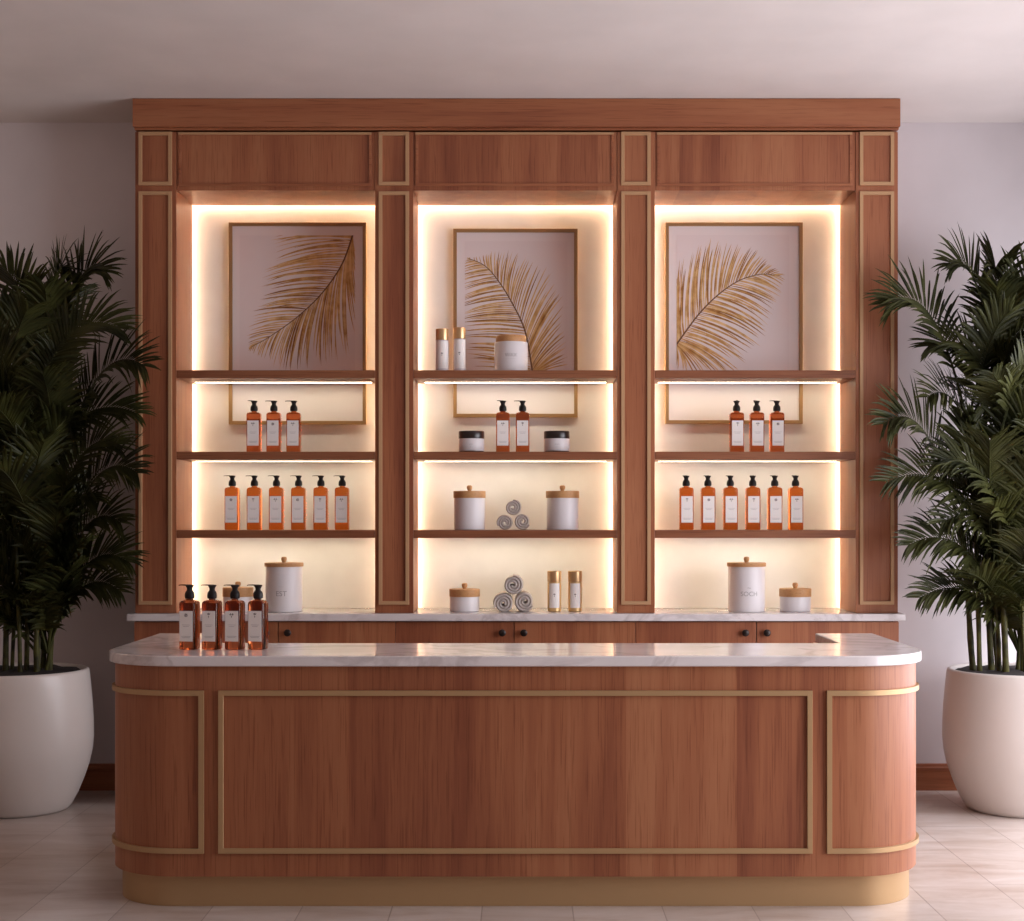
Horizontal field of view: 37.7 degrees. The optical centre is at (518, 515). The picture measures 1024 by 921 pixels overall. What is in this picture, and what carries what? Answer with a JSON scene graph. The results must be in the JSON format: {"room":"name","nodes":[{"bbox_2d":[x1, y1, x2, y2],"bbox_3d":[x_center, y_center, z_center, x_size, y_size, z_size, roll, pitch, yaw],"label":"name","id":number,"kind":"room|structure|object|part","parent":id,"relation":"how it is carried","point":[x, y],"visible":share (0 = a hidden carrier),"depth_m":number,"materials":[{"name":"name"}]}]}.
{"room":"salon","nodes":[
{"label":"salon","id":0,"kind":"room"},
{"bbox_2d":[0,0,1023,122],"bbox_3d":[-0.275,-1.998,2.895,7.650,0.120,9.390,0,0,0],"label":"ceiling","id":1,"kind":"structure","parent":0,"point":[62,61],"depth_m":6.30,"materials":[{"name":"paint"}]},
{"bbox_2d":[0,123,1023,762],"bbox_3d":[-0.275,-0.294,7.490,7.650,3.288,0.200,0,0,0],"label":"wall","id":2,"kind":"structure","parent":0,"point":[57,179],"depth_m":7.39,"materials":[{"name":"paint"}]},
{"bbox_2d":[79,763,114,790],"bbox_3d":[-2.846,1.284,7.379,2.107,0.130,0.021,0,0,0],"label":"baseboard","id":3,"kind":"structure","parent":2,"relation":"attached to","point":[98,776],"depth_m":7.37,"materials":[{"name":"brown wood"}]},
{"bbox_2d":[916,763,956,790],"bbox_3d":[2.560,1.284,7.379,1.580,0.130,0.021,0,0,0],"label":"baseboard","id":4,"kind":"structure","parent":2,"relation":"attached to","point":[929,776],"depth_m":7.37,"materials":[{"name":"brown wood"}]},
{"bbox_2d":[0,791,1023,920],"bbox_3d":[-0.275,1.410,2.895,7.650,0.120,9.390,0,0,0],"label":"floor","id":5,"kind":"structure","parent":0,"point":[58,866],"depth_m":5.39,"materials":[{"name":"tile"}]},
{"bbox_2d":[0,225,161,818],"bbox_3d":[-2.299,-0.001,6.853,1.390,2.701,0.802,0,0,-8],"label":"potted palm","id":6,"kind":"object","parent":5,"relation":"on","point":[47,716],"visible":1,"depth_m":6.75,"materials":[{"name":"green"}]},
{"bbox_2d":[0,662,93,818],"bbox_3d":[-2.314,1.027,6.910,0.686,0.645,0.686,0,0,0],"label":"planter","id":7,"kind":"object","parent":6,"relation":"attached to","point":[47,716],"depth_m":6.67,"materials":[{"name":"beige ceramic"}]},
{"bbox_2d":[134,621,395,642],"bbox_3d":[-1.182,0.918,7.154,1.214,0.861,0.421,0,0,0],"label":"base cabinet","id":8,"kind":"object","parent":5,"relation":"on","point":[278,631],"visible":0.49,"depth_m":6.97,"materials":[{"name":"brown wood"}]},
{"bbox_3d":[-1.455,0.879,6.981,0.668,0.772,0.018,0,0,0],"label":"door","id":9,"kind":"part","parent":8,"relation":"part of","materials":[{"name":"brown wood"}]},
{"bbox_3d":[-1.073,0.542,6.958,0.033,0.033,0.028,0,0,0],"label":"knob","id":10,"kind":"part","parent":8,"relation":"part of","materials":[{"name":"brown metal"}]},
{"bbox_3d":[-0.846,0.879,6.981,0.542,0.772,0.018,0,0,0],"label":"door","id":11,"kind":"part","parent":8,"relation":"part of","materials":[{"name":"brown wood"}]},
{"bbox_2d":[127,608,904,620],"bbox_3d":[-0.013,0.470,7.166,3.607,0.034,0.442,0,0,0],"label":"countertop","id":12,"kind":"structure","parent":8,"relation":"on","point":[307,614],"depth_m":6.94,"materials":[{"name":"white stone"}]},
{"bbox_2d":[222,581,252,611],"bbox_3d":[-1.336,0.382,7.130,0.145,0.141,0.145,0,0,0],"label":"ceramic canister","id":13,"kind":"object","parent":12,"relation":"on","point":[246,593],"visible":0.53,"depth_m":7.08,"materials":[{"name":"white ceramic"}]},
{"bbox_3d":[-1.336,0.361,7.130,0.145,0.043,0.145,0,0,0],"label":"lid","id":14,"kind":"part","parent":13,"relation":"part of","materials":[{"name":"brown wood"}]},
{"bbox_2d":[264,557,303,611],"bbox_3d":[-1.115,0.323,7.120,0.184,0.259,0.184,0,0,0],"label":"ceramic canister","id":15,"kind":"object","parent":12,"relation":"on","point":[283,579],"visible":0.98,"depth_m":7.04,"materials":[{"name":"white ceramic"}]},
{"bbox_3d":[-1.115,0.230,7.120,0.184,0.018,0.184,0,0,0],"label":"lid","id":16,"kind":"part","parent":15,"relation":"part of","materials":[{"name":"brown wood"}]},
{"bbox_3d":[-1.115,0.208,7.120,0.027,0.029,0.027,0,0,0],"label":"knob","id":17,"kind":"part","parent":15,"relation":"part of","materials":[{"name":"brown wood"}]},
{"bbox_2d":[449,583,479,611],"bbox_3d":[-0.259,0.385,7.130,0.145,0.134,0.145,0,0,0],"label":"ceramic canister","id":18,"kind":"object","parent":12,"relation":"on","point":[464,599],"visible":1,"depth_m":7.07,"materials":[{"name":"white ceramic"}]},
{"bbox_3d":[-0.259,0.364,7.130,0.145,0.036,0.145,0,0,0],"label":"lid","id":19,"kind":"part","parent":18,"relation":"part of","materials":[{"name":"brown wood"}]},
{"bbox_2d":[493,592,512,611],"bbox_3d":[-0.076,0.409,7.155,0.092,0.087,0.190,0,0,0],"label":"rolled towel","id":20,"kind":"object","parent":12,"relation":"on","point":[505,597],"visible":1,"depth_m":7.06,"materials":[{"name":"fabric"}]},
{"bbox_2d":[504,574,522,593],"bbox_3d":[-0.025,0.324,7.161,0.089,0.091,0.190,0,0,0],"label":"rolled towel","id":21,"kind":"object","parent":20,"relation":"on","point":[515,588],"visible":1,"depth_m":7.07,"materials":[{"name":"fabric"}]},
{"bbox_2d":[133,98,899,612],"bbox_3d":[-0.012,-0.743,7.172,3.562,2.389,0.432,0,0,0],"label":"display cabinet","id":22,"kind":"object","parent":12,"relation":"on","point":[416,171],"visible":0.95,"depth_m":6.99,"materials":[{"name":"brown wood"}]},
{"bbox_3d":[-1.694,-0.549,6.986,0.155,1.924,0.010,0,0,0],"label":"molding","id":23,"kind":"part","parent":22,"relation":"part of","materials":[{"name":"brown wood"}]},
{"bbox_3d":[-1.694,-1.665,6.986,0.155,0.249,0.010,0,0,0],"label":"molding","id":24,"kind":"part","parent":22,"relation":"part of","materials":[{"name":"brown wood"}]},
{"bbox_2d":[225,475,239,529],"bbox_3d":[-1.363,-0.064,7.112,0.074,0.258,0.067,0,0,0],"label":"pump bottle","id":25,"kind":"object","parent":22,"relation":"on","point":[232,493],"visible":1,"depth_m":7.08,"materials":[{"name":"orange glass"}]},
{"bbox_2d":[246,400,261,451],"bbox_3d":[-1.260,-0.425,7.131,0.066,0.248,0.069,0,0,0],"label":"pump bottle","id":26,"kind":"object","parent":22,"relation":"on","point":[254,418],"visible":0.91,"depth_m":7.10,"materials":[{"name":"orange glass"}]},
{"bbox_2d":[247,475,261,529],"bbox_3d":[-1.259,-0.064,7.112,0.074,0.258,0.067,0,0,0],"label":"pump bottle","id":27,"kind":"object","parent":22,"relation":"on","point":[254,493],"visible":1,"depth_m":7.08,"materials":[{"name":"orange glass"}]},
{"bbox_2d":[266,401,281,451],"bbox_3d":[-1.169,-0.425,7.132,0.074,0.248,0.067,0,0,0],"label":"pump bottle","id":28,"kind":"object","parent":22,"relation":"on","point":[273,418],"visible":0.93,"depth_m":7.10,"materials":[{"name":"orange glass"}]},
{"bbox_3d":[-1.137,-1.663,6.992,0.900,0.250,0.007,0,0,0],"label":"molding","id":29,"kind":"part","parent":22,"relation":"part of","materials":[{"name":"brown wood"}]},
{"bbox_2d":[177,530,374,537],"bbox_3d":[-1.134,0.085,7.139,0.924,0.036,0.296,0,0,0],"label":"shelf","id":30,"kind":"object","parent":22,"relation":"attached to","point":[180,533],"depth_m":6.99,"materials":[{"name":"brown wood"}]},
{"bbox_2d":[177,452,374,461],"bbox_3d":[-1.134,-0.282,7.139,0.924,0.036,0.296,0,0,0],"label":"shelf","id":31,"kind":"object","parent":22,"relation":"attached to","point":[181,456],"depth_m":6.99,"materials":[{"name":"brown wood"}]},
{"bbox_2d":[177,370,374,383],"bbox_3d":[-1.134,-0.661,7.139,0.924,0.036,0.296,0,0,0],"label":"shelf","id":32,"kind":"object","parent":22,"relation":"attached to","point":[183,376],"depth_m":6.99,"materials":[{"name":"brown wood"}]},
{"bbox_2d":[269,475,283,529],"bbox_3d":[-1.154,-0.064,7.112,0.074,0.258,0.067,0,0,0],"label":"pump bottle","id":33,"kind":"object","parent":22,"relation":"on","point":[276,493],"visible":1,"depth_m":7.08,"materials":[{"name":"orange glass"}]},
{"bbox_3d":[-1.134,-0.555,7.377,1.014,2.014,0.019,0,0,0],"label":"panel","id":34,"kind":"part","parent":22,"relation":"part of","materials":[{"name":"paint"}]},
{"bbox_2d":[285,401,300,451],"bbox_3d":[-1.075,-0.425,7.132,0.074,0.248,0.067,0,0,0],"label":"pump bottle","id":35,"kind":"object","parent":22,"relation":"on","point":[293,418],"visible":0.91,"depth_m":7.10,"materials":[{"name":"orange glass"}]},
{"bbox_2d":[229,222,366,424],"bbox_3d":[-1.084,-0.943,7.352,0.672,0.988,0.028,0,0,0],"label":"framed print","id":36,"kind":"object","parent":22,"relation":"attached to","point":[298,290],"visible":0.99,"depth_m":7.35,"materials":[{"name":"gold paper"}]},
{"bbox_2d":[291,475,305,529],"bbox_3d":[-1.047,-0.064,7.112,0.070,0.258,0.067,0,0,0],"label":"pump bottle","id":37,"kind":"object","parent":22,"relation":"on","point":[298,493],"visible":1,"depth_m":7.08,"materials":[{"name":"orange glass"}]},
{"bbox_2d":[313,475,327,529],"bbox_3d":[-0.943,-0.064,7.112,0.074,0.258,0.067,0,0,0],"label":"pump bottle","id":38,"kind":"object","parent":22,"relation":"on","point":[320,493],"visible":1,"depth_m":7.08,"materials":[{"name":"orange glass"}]},
{"bbox_2d":[335,475,349,529],"bbox_3d":[-0.842,-0.064,7.112,0.074,0.258,0.067,0,0,0],"label":"pump bottle","id":39,"kind":"object","parent":22,"relation":"on","point":[342,493],"visible":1,"depth_m":7.08,"materials":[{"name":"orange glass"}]},
{"bbox_3d":[-0.583,-0.549,6.986,0.142,1.924,0.010,0,0,0],"label":"molding","id":40,"kind":"part","parent":22,"relation":"part of","materials":[{"name":"brown wood"}]},
{"bbox_3d":[-0.583,-1.665,6.986,0.142,0.249,0.010,0,0,0],"label":"molding","id":41,"kind":"part","parent":22,"relation":"part of","materials":[{"name":"brown wood"}]},
{"bbox_2d":[436,328,448,369],"bbox_3d":[-0.364,-0.783,7.120,0.061,0.207,0.062,0,0,0],"label":"slim bottle","id":42,"kind":"object","parent":22,"relation":"on","point":[442,334],"visible":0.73,"depth_m":7.09,"materials":[{"name":"grey plastic"}]},
{"bbox_2d":[453,327,465,369],"bbox_3d":[-0.282,-0.786,7.120,0.058,0.213,0.059,0,0,0],"label":"slim bottle","id":43,"kind":"object","parent":22,"relation":"on","point":[459,333],"visible":0.86,"depth_m":7.09,"materials":[{"name":"grey plastic"}]},
{"bbox_2d":[453,485,485,529],"bbox_3d":[-0.236,-0.041,7.140,0.154,0.212,0.154,0,0,0],"label":"ceramic canister","id":44,"kind":"object","parent":22,"relation":"on","point":[469,506],"visible":1,"depth_m":7.08,"materials":[{"name":"white ceramic"}]},
{"bbox_3d":[-0.236,-0.102,7.140,0.154,0.033,0.154,0,0,0],"label":"lid","id":45,"kind":"part","parent":44,"relation":"part of","materials":[{"name":"brown wood"}]},
{"bbox_2d":[459,431,483,451],"bbox_3d":[-0.226,-0.351,7.120,0.122,0.102,0.122,0,0,0],"label":"jar","id":46,"kind":"object","parent":22,"relation":"on","point":[469,441],"visible":0.8,"depth_m":7.07,"materials":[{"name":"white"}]},
{"bbox_3d":[-0.226,-0.384,7.120,0.122,0.036,0.122,0,0,0],"label":"lid","id":47,"kind":"part","parent":46,"relation":"part of","materials":[{"name":"black plastic"}]},
{"bbox_2d":[496,400,509,451],"bbox_3d":[-0.077,-0.425,7.131,0.065,0.248,0.066,0,0,0],"label":"pump bottle","id":48,"kind":"object","parent":22,"relation":"on","point":[502,417],"visible":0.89,"depth_m":7.10,"materials":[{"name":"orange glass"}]},
{"bbox_2d":[497,515,512,529],"bbox_3d":[-0.068,0.030,7.155,0.075,0.071,0.150,0,0,0],"label":"rolled towel","id":49,"kind":"object","parent":22,"relation":"on","point":[503,518],"visible":1,"depth_m":7.08,"materials":[{"name":"fabric"}]},
{"bbox_2d":[506,499,520,514],"bbox_3d":[-0.025,-0.041,7.161,0.073,0.074,0.150,0,0,0],"label":"rolled towel","id":50,"kind":"object","parent":49,"relation":"on","point":[517,506],"visible":1,"depth_m":7.09,"materials":[{"name":"fabric"}]},
{"bbox_2d":[494,334,527,369],"bbox_3d":[-0.038,-0.767,7.130,0.159,0.175,0.160,0,0,0],"label":"candle jar","id":51,"kind":"object","parent":22,"relation":"on","point":[510,350],"visible":0.83,"depth_m":7.06,"materials":[{"name":"white ceramic"}]},
{"bbox_3d":[-0.038,-0.839,7.130,0.145,0.032,0.145,0,0,0],"label":"lid","id":52,"kind":"part","parent":51,"relation":"part of","materials":[{"name":"brown wood"}]},
{"bbox_3d":[-0.020,-1.663,6.992,0.924,0.250,0.007,0,0,0],"label":"molding","id":53,"kind":"part","parent":22,"relation":"part of","materials":[{"name":"brown wood"}]},
{"bbox_2d":[453,229,577,417],"bbox_3d":[-0.017,-0.945,7.352,0.609,0.922,0.028,0,0,0],"label":"framed print","id":54,"kind":"object","parent":22,"relation":"attached to","point":[506,281],"visible":0.93,"depth_m":7.35,"materials":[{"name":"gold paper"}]},
{"bbox_2d":[414,530,616,537],"bbox_3d":[-0.017,0.085,7.139,0.948,0.036,0.296,0,0,0],"label":"shelf","id":55,"kind":"object","parent":22,"relation":"attached to","point":[417,533],"depth_m":6.99,"materials":[{"name":"brown wood"}]},
{"bbox_2d":[414,452,616,461],"bbox_3d":[-0.017,-0.282,7.139,0.948,0.036,0.296,0,0,0],"label":"shelf","id":56,"kind":"object","parent":22,"relation":"attached to","point":[418,456],"depth_m":6.99,"materials":[{"name":"brown wood"}]},
{"bbox_2d":[414,370,616,383],"bbox_3d":[-0.017,-0.661,7.139,0.948,0.036,0.296,0,0,0],"label":"shelf","id":57,"kind":"object","parent":22,"relation":"attached to","point":[420,376],"depth_m":6.99,"materials":[{"name":"brown wood"}]},
{"bbox_3d":[-0.017,-0.555,7.377,1.038,2.014,0.019,0,0,0],"label":"panel","id":58,"kind":"part","parent":22,"relation":"part of","materials":[{"name":"paint"}]},
{"bbox_3d":[-0.012,-1.872,7.172,3.562,0.130,0.432,0,0,0],"label":"crown","id":59,"kind":"part","parent":22,"relation":"part of","materials":[{"name":"brown wood"}]},
{"bbox_2d":[515,514,528,529],"bbox_3d":[0.015,0.028,7.159,0.071,0.074,0.150,0,0,0],"label":"rolled towel","id":60,"kind":"object","parent":22,"relation":"on","point":[525,525],"visible":1,"depth_m":7.09,"materials":[{"name":"fabric"}]},
{"bbox_2d":[516,400,528,451],"bbox_3d":[0.013,-0.425,7.132,0.073,0.248,0.066,0,0,0],"label":"pump bottle","id":61,"kind":"object","parent":22,"relation":"on","point":[522,417],"visible":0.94,"depth_m":7.10,"materials":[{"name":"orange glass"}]},
{"bbox_2d":[544,431,569,451],"bbox_3d":[0.179,-0.351,7.120,0.122,0.102,0.122,0,0,0],"label":"jar","id":62,"kind":"object","parent":22,"relation":"on","point":[554,441],"visible":0.82,"depth_m":7.07,"materials":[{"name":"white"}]},
{"bbox_3d":[0.179,-0.384,7.120,0.122,0.036,0.122,0,0,0],"label":"lid","id":63,"kind":"part","parent":62,"relation":"part of","materials":[{"name":"black plastic"}]},
{"bbox_2d":[546,485,578,529],"bbox_3d":[0.207,-0.041,7.140,0.159,0.212,0.159,0,0,0],"label":"ceramic canister","id":64,"kind":"object","parent":22,"relation":"on","point":[562,506],"visible":1,"depth_m":7.07,"materials":[{"name":"white ceramic"}]},
{"bbox_3d":[0.207,-0.102,7.140,0.159,0.033,0.159,0,0,0],"label":"lid","id":65,"kind":"part","parent":64,"relation":"part of","materials":[{"name":"brown wood"}]},
{"bbox_3d":[0.544,-0.549,6.986,0.138,1.924,0.010,0,0,0],"label":"molding","id":66,"kind":"part","parent":22,"relation":"part of","materials":[{"name":"brown wood"}]},
{"bbox_3d":[0.544,-1.665,6.986,0.138,0.249,0.010,0,0,0],"label":"molding","id":67,"kind":"part","parent":22,"relation":"part of","materials":[{"name":"brown wood"}]},
{"bbox_2d":[679,475,693,529],"bbox_3d":[0.793,-0.064,7.111,0.066,0.258,0.071,0,0,0],"label":"pump bottle","id":68,"kind":"object","parent":22,"relation":"on","point":[686,493],"visible":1,"depth_m":7.08,"materials":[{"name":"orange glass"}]},
{"bbox_2d":[700,475,714,529],"bbox_3d":[0.896,-0.064,7.111,0.066,0.258,0.069,0,0,0],"label":"pump bottle","id":69,"kind":"object","parent":22,"relation":"on","point":[707,493],"visible":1,"depth_m":7.08,"materials":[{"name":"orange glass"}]},
{"bbox_2d":[723,475,737,529],"bbox_3d":[1.002,-0.064,7.112,0.066,0.258,0.068,0,0,0],"label":"pump bottle","id":70,"kind":"object","parent":22,"relation":"on","point":[730,493],"visible":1,"depth_m":7.08,"materials":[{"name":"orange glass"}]},
{"bbox_2d":[665,222,802,423],"bbox_3d":[1.053,-0.944,7.352,0.672,0.985,0.028,0,0,0],"label":"framed print","id":71,"kind":"object","parent":22,"relation":"attached to","point":[734,290],"visible":0.98,"depth_m":7.35,"materials":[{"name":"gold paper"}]},
{"bbox_2d":[729,400,743,451],"bbox_3d":[1.035,-0.425,7.129,0.066,0.248,0.074,0,0,0],"label":"pump bottle","id":72,"kind":"object","parent":22,"relation":"on","point":[736,418],"visible":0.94,"depth_m":7.10,"materials":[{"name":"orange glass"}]},
{"bbox_3d":[1.101,-0.555,7.377,1.024,2.014,0.019,0,0,0],"label":"panel","id":73,"kind":"part","parent":22,"relation":"part of","materials":[{"name":"paint"}]},
{"bbox_2d":[745,475,759,529],"bbox_3d":[1.108,-0.064,7.110,0.066,0.258,0.072,0,0,0],"label":"pump bottle","id":74,"kind":"object","parent":22,"relation":"on","point":[752,493],"visible":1,"depth_m":7.08,"materials":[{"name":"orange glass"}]},
{"bbox_3d":[1.098,-1.663,6.992,0.910,0.250,0.007,0,0,0],"label":"molding","id":75,"kind":"part","parent":22,"relation":"part of","materials":[{"name":"brown wood"}]},
{"bbox_2d":[655,530,854,537],"bbox_3d":[1.101,0.085,7.139,0.934,0.036,0.296,0,0,0],"label":"shelf","id":76,"kind":"object","parent":22,"relation":"attached to","point":[658,533],"depth_m":6.99,"materials":[{"name":"brown wood"}]},
{"bbox_2d":[655,452,854,461],"bbox_3d":[1.101,-0.282,7.139,0.934,0.036,0.296,0,0,0],"label":"shelf","id":77,"kind":"object","parent":22,"relation":"attached to","point":[659,456],"depth_m":6.99,"materials":[{"name":"brown wood"}]},
{"bbox_2d":[655,370,854,383],"bbox_3d":[1.101,-0.661,7.139,0.934,0.036,0.296,0,0,0],"label":"shelf","id":78,"kind":"object","parent":22,"relation":"attached to","point":[661,376],"depth_m":6.99,"materials":[{"name":"brown wood"}]},
{"bbox_2d":[749,400,763,451],"bbox_3d":[1.130,-0.425,7.130,0.066,0.248,0.071,0,0,0],"label":"pump bottle","id":79,"kind":"object","parent":22,"relation":"on","point":[756,418],"visible":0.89,"depth_m":7.10,"materials":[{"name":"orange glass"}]},
{"bbox_2d":[767,475,781,529],"bbox_3d":[1.213,-0.064,7.112,0.066,0.258,0.067,0,0,0],"label":"pump bottle","id":80,"kind":"object","parent":22,"relation":"on","point":[774,493],"visible":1,"depth_m":7.08,"materials":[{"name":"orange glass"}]},
{"bbox_2d":[769,400,783,451],"bbox_3d":[1.224,-0.425,7.132,0.070,0.248,0.067,0,0,0],"label":"pump bottle","id":81,"kind":"object","parent":22,"relation":"on","point":[776,418],"visible":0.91,"depth_m":7.10,"materials":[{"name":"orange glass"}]},
{"bbox_2d":[788,475,802,529],"bbox_3d":[1.311,-0.064,7.111,0.066,0.258,0.069,0,0,0],"label":"pump bottle","id":82,"kind":"object","parent":22,"relation":"on","point":[795,493],"visible":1,"depth_m":7.08,"materials":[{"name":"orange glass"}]},
{"bbox_3d":[1.667,-0.549,6.986,0.160,1.924,0.010,0,0,0],"label":"molding","id":83,"kind":"part","parent":22,"relation":"part of","materials":[{"name":"brown wood"}]},
{"bbox_3d":[1.667,-1.665,6.986,0.160,0.249,0.010,0,0,0],"label":"molding","id":84,"kind":"part","parent":22,"relation":"part of","materials":[{"name":"brown wood"}]},
{"bbox_2d":[515,591,532,611],"bbox_3d":[0.023,0.407,7.159,0.086,0.091,0.190,0,0,0],"label":"rolled towel","id":85,"kind":"object","parent":12,"relation":"on","point":[521,604],"visible":1,"depth_m":7.07,"materials":[{"name":"fabric"}]},
{"bbox_2d":[547,571,560,611],"bbox_3d":[0.168,0.356,7.120,0.066,0.192,0.067,0,0,0],"label":"slim bottle","id":86,"kind":"object","parent":12,"relation":"on","point":[553,577],"visible":1,"depth_m":7.09,"materials":[{"name":"gold metal"}]},
{"bbox_2d":[568,571,581,611],"bbox_3d":[0.266,0.356,7.120,0.066,0.192,0.067,0,0,0],"label":"slim bottle","id":87,"kind":"object","parent":12,"relation":"on","point":[574,577],"visible":1,"depth_m":7.09,"materials":[{"name":"gold metal"}]},
{"bbox_2d":[727,557,765,611],"bbox_3d":[1.080,0.323,7.120,0.184,0.259,0.184,0,0,0],"label":"ceramic canister","id":88,"kind":"object","parent":12,"relation":"on","point":[746,579],"visible":1,"depth_m":7.04,"materials":[{"name":"white ceramic"}]},
{"bbox_3d":[1.080,0.230,7.120,0.184,0.018,0.184,0,0,0],"label":"lid","id":89,"kind":"part","parent":88,"relation":"part of","materials":[{"name":"brown wood"}]},
{"bbox_2d":[779,582,810,611],"bbox_3d":[1.313,0.384,7.130,0.151,0.136,0.151,0,0,0],"label":"ceramic canister","id":90,"kind":"object","parent":12,"relation":"on","point":[794,599],"visible":1,"depth_m":7.07,"materials":[{"name":"white ceramic"}]},
{"bbox_3d":[1.313,0.363,7.130,0.151,0.038,0.151,0,0,0],"label":"lid","id":91,"kind":"part","parent":90,"relation":"part of","materials":[{"name":"brown wood"}]},
{"bbox_2d":[112,663,918,905],"bbox_3d":[-0.013,0.932,5.623,2.897,0.834,0.969,0,0,0],"label":"reception counter","id":92,"kind":"object","parent":5,"relation":"on","point":[235,785],"depth_m":5.15,"materials":[{"name":"brown wood"}]},
{"bbox_3d":[-1.389,0.878,5.552,0.273,0.558,0.996,0,0,-22],"label":"molding","id":93,"kind":"part","parent":92,"relation":"part of","materials":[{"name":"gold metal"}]},
{"bbox_2d":[109,633,921,665],"bbox_3d":[-0.013,0.497,5.629,2.915,0.036,0.998,0,0,0],"label":"countertop","id":94,"kind":"structure","parent":92,"relation":"on","point":[161,649],"depth_m":5.19,"materials":[{"name":"white stone"}]},
{"bbox_2d":[179,584,199,649],"bbox_3d":[-1.189,0.362,5.391,0.072,0.232,0.062,0,0,12],"label":"pump bottle","id":95,"kind":"object","parent":94,"relation":"on","point":[189,609],"visible":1,"depth_m":5.36,"materials":[{"name":"orange glass"}]},
{"bbox_2d":[201,584,221,649],"bbox_3d":[-1.108,0.362,5.391,0.072,0.232,0.062,0,0,12],"label":"pump bottle","id":96,"kind":"object","parent":94,"relation":"on","point":[211,608],"visible":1,"depth_m":5.36,"materials":[{"name":"orange glass"}]},
{"bbox_2d":[224,584,244,649],"bbox_3d":[-1.026,0.362,5.391,0.072,0.232,0.062,0,0,12],"label":"pump bottle","id":97,"kind":"object","parent":94,"relation":"on","point":[234,608],"visible":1,"depth_m":5.36,"materials":[{"name":"orange glass"}]},
{"bbox_2d":[247,584,267,649],"bbox_3d":[-0.943,0.362,5.391,0.072,0.232,0.062,0,0,12],"label":"pump bottle","id":98,"kind":"object","parent":94,"relation":"on","point":[257,608],"visible":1,"depth_m":5.36,"materials":[{"name":"orange glass"}]},
{"bbox_3d":[-0.013,0.878,5.146,2.037,0.558,0.013,0,0,0],"label":"molding","id":99,"kind":"part","parent":92,"relation":"part of","materials":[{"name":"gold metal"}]},
{"bbox_3d":[1.364,0.878,5.552,0.273,0.558,0.996,0,0,22],"label":"molding","id":100,"kind":"part","parent":92,"relation":"part of","materials":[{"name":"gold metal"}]},
{"bbox_2d":[396,621,634,642],"bbox_3d":[-0.017,0.918,7.154,1.114,0.861,0.421,0,0,0],"label":"base cabinet","id":101,"kind":"object","parent":5,"relation":"on","point":[406,631],"visible":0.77,"depth_m":6.97,"materials":[{"name":"brown wood"}]},
{"bbox_3d":[-0.299,0.879,6.981,0.548,0.772,0.018,0,0,0],"label":"door","id":102,"kind":"part","parent":101,"relation":"part of","materials":[{"name":"brown wood"}]},
{"bbox_3d":[-0.077,0.542,6.958,0.033,0.033,0.028,0,0,0],"label":"knob","id":103,"kind":"part","parent":101,"relation":"part of","materials":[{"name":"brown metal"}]},
{"bbox_3d":[0.022,0.542,6.958,0.033,0.033,0.028,0,0,0],"label":"knob","id":104,"kind":"part","parent":101,"relation":"part of","materials":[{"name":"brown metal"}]},
{"bbox_3d":[0.259,0.879,6.981,0.561,0.772,0.018,0,0,0],"label":"door","id":105,"kind":"part","parent":101,"relation":"part of","materials":[{"name":"brown wood"}]},
{"bbox_2d":[635,621,898,642],"bbox_3d":[1.153,0.918,7.154,1.225,0.861,0.421,0,0,0],"label":"base cabinet","id":106,"kind":"object","parent":5,"relation":"on","point":[645,631],"visible":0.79,"depth_m":6.97,"materials":[{"name":"brown wood"}]},
{"bbox_3d":[0.822,0.879,6.981,0.561,0.772,0.018,0,0,0],"label":"door","id":107,"kind":"part","parent":106,"relation":"part of","materials":[{"name":"brown wood"}]},
{"bbox_3d":[1.050,0.542,6.958,0.033,0.033,0.028,0,0,0],"label":"knob","id":108,"kind":"part","parent":106,"relation":"part of","materials":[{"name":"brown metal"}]},
{"bbox_3d":[1.150,0.542,6.958,0.033,0.033,0.028,0,0,0],"label":"knob","id":109,"kind":"part","parent":106,"relation":"part of","materials":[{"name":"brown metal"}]},
{"bbox_3d":[1.436,0.879,6.981,0.660,0.772,0.018,0,0,0],"label":"door","id":110,"kind":"part","parent":106,"relation":"part of","materials":[{"name":"brown wood"}]},
{"bbox_2d":[863,224,1023,817],"bbox_3d":[2.282,-0.008,6.867,1.439,2.715,0.776,0,0,7],"label":"potted palm","id":111,"kind":"object","parent":5,"relation":"on","point":[983,715],"visible":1,"depth_m":6.75,"materials":[{"name":"green plant"}]},
{"bbox_2d":[942,662,1023,817],"bbox_3d":[2.305,1.027,6.910,0.686,0.645,0.686,0,0,0],"label":"planter","id":112,"kind":"object","parent":111,"relation":"attached to","point":[983,715],"depth_m":6.69,"materials":[{"name":"beige ceramic"}]}
]}

